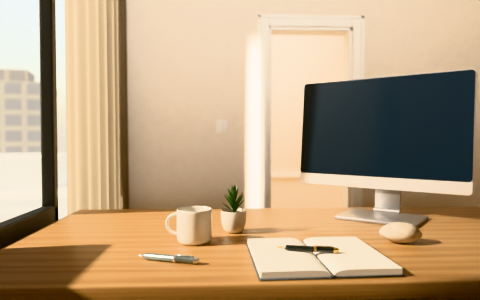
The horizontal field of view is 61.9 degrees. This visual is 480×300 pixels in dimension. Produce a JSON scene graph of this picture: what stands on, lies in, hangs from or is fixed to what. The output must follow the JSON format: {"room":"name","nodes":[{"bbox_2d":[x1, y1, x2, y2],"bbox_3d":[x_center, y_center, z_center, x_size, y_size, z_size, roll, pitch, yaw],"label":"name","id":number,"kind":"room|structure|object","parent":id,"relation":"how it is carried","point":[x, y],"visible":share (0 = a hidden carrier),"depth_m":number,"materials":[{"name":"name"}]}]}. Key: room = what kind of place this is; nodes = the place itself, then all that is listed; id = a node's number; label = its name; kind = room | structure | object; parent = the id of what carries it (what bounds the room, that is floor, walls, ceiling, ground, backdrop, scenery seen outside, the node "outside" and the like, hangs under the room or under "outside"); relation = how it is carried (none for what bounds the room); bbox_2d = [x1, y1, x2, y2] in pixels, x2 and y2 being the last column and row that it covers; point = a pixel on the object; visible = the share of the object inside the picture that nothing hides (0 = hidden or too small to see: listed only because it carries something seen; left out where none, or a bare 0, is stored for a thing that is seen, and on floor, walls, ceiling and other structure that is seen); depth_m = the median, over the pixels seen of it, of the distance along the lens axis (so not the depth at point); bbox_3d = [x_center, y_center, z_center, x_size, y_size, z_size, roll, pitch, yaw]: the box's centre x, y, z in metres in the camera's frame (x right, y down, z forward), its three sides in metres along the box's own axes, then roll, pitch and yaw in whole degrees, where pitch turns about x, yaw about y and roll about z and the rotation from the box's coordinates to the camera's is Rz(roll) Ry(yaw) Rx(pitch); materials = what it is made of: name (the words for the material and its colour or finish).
{"room":"office","nodes":[
{"label":"office","id":0,"kind":"room"},
{"bbox_2d":[126,0,479,208],"bbox_3d":[0.754,-0.150,2.343,2.880,2.600,0.120,0,2,-3],"label":"wall","id":1,"kind":"structure","parent":0,"point":[192,71],"depth_m":2.24,"materials":[{"name":"paint"}]},
{"bbox_2d":[216,119,227,132],"bbox_3d":[-0.100,-0.135,2.237,0.070,0.080,0.016,0,2,-3],"label":"light switch","id":2,"kind":"object","parent":1,"relation":"attached to","point":[221,125],"visible":1,"depth_m":2.24,"materials":[{"name":"white plastic"}]},
{"bbox_2d":[257,14,364,207],"bbox_3d":[0.395,0.197,2.325,0.600,1.906,0.144,0,2,-3],"label":"door frame","id":3,"kind":"structure","parent":1,"relation":"attached to","point":[328,25],"depth_m":2.25,"materials":[{"name":"white wood"}]},
{"bbox_2d":[271,35,342,207],"bbox_3d":[0.372,-0.198,3.937,2.176,2.600,0.100,0,2,-3],"label":"wall","id":4,"kind":"structure","parent":0,"point":[299,63],"depth_m":3.89,"materials":[{"name":"paint"}]},
{"bbox_2d":[271,173,299,176],"bbox_3d":[0.375,0.243,3.885,2.176,0.040,0.030,0,2,-3],"label":"trim","id":5,"kind":"structure","parent":4,"relation":"attached to","point":[285,174],"depth_m":3.87,"materials":[{"name":"white wood"}]},
{"bbox_3d":[0.799,1.229,1.390,3.120,0.100,6.270,0,2,-3],"label":"floor","id":6,"kind":"structure","parent":0,"visible":0},
{"bbox_2d":[0,206,479,299],"bbox_3d":[0.353,0.710,1.168,1.890,0.950,0.802,0,2,-3],"label":"desk","id":7,"kind":"object","parent":6,"relation":"on","point":[85,255],"visible":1,"depth_m":0.89,"materials":[{"name":"brown wood"}]},
{"bbox_2d":[137,253,199,263],"bbox_3d":[-0.158,0.235,0.872,0.150,0.017,0.016,0,2,16],"label":"pen","id":8,"kind":"object","parent":7,"relation":"on","point":[188,259],"visible":0.98,"depth_m":0.86,"materials":[{"name":"grey metal"}]},
{"bbox_2d":[165,206,211,245],"bbox_3d":[-0.134,0.195,1.039,0.123,0.086,0.091,0,2,8],"label":"mug","id":9,"kind":"object","parent":7,"relation":"on","point":[194,225],"visible":1,"depth_m":1.00,"materials":[{"name":"white ceramic"}]},
{"bbox_2d":[221,185,245,232],"bbox_3d":[-0.018,0.167,1.145,0.073,0.137,0.073,-1,2,-20],"label":"plant","id":10,"kind":"object","parent":7,"relation":"on","point":[233,219],"visible":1,"depth_m":1.12,"materials":[{"name":"green plant"}]},
{"bbox_2d":[246,237,404,280],"bbox_3d":[0.168,0.234,0.892,0.286,0.017,0.258,0,2,-5],"label":"notebook","id":11,"kind":"object","parent":7,"relation":"on","point":[354,257],"visible":0.96,"depth_m":0.83,"materials":[{"name":"white paper"}]},
{"bbox_2d":[278,245,338,252],"bbox_3d":[0.150,0.218,0.887,0.136,0.015,0.013,0,2,11],"label":"pen","id":12,"kind":"object","parent":11,"relation":"on","point":[321,248],"visible":1,"depth_m":0.88,"materials":[{"name":"black metal"}]},
{"bbox_2d":[300,69,476,226],"bbox_3d":[0.447,-0.015,1.365,0.600,0.487,0.213,1,2,36],"label":"monitor","id":13,"kind":"object","parent":7,"relation":"on","point":[388,139],"visible":0.98,"depth_m":1.39,"materials":[{"name":"silver metal"}]},
{"bbox_2d":[379,222,421,242],"bbox_3d":[0.414,0.213,1.032,0.106,0.051,0.073,0,2,10],"label":"stone","id":14,"kind":"object","parent":7,"relation":"on","point":[399,232],"visible":1,"depth_m":1.01,"materials":[{"name":"beige stone"}]},
{"bbox_3d":[0.799,-1.470,1.309,3.120,0.100,6.270,0,2,-3],"label":"ceiling","id":15,"kind":"structure","parent":0,"visible":0},
{"bbox_2d":[65,0,128,214],"bbox_3d":[-0.623,-0.131,1.831,0.074,2.532,0.950,0,2,-3],"label":"curtain","id":16,"kind":"object","parent":15,"relation":"hanging from","point":[96,101],"visible":0.65,"depth_m":1.69,"materials":[{"name":"fabric"}]},
{"bbox_3d":[-0.652,-1.312,0.206,0.120,0.150,4.190,0,2,-3],"label":"wall","id":17,"kind":"structure","parent":0,"visible":0},
{"bbox_2d":[0,0,67,248],"bbox_3d":[-0.665,-0.394,1.280,0.045,1.750,1.570,0,2,-3],"label":"window","id":18,"kind":"structure","parent":17,"relation":"in","point":[17,228],"depth_m":1.38,"materials":[{"name":"clear glass"}]},
{"bbox_3d":[0.000,61.692,1.853,600.000,1.000,600.000,0,2,-3],"label":"ground","id":19,"kind":"structure","parent":0,"visible":0},
{"bbox_2d":[0,68,57,153],"bbox_3d":[-50.000,20.708,88.661,16.600,75.720,16.600,-1,2,-17],"label":"tower","id":20,"kind":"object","parent":19,"relation":"on","point":[20,122],"depth_m":81.25,"materials":[{"name":"beige concrete"}]},
{"bbox_2d":[0,153,66,221],"bbox_3d":[-28.000,30.275,44.929,30.600,59.220,26.600,0,2,-14],"label":"lowrise","id":21,"kind":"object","parent":19,"relation":"on","point":[37,188],"depth_m":38.78,"materials":[{"name":"white"}]}
]}

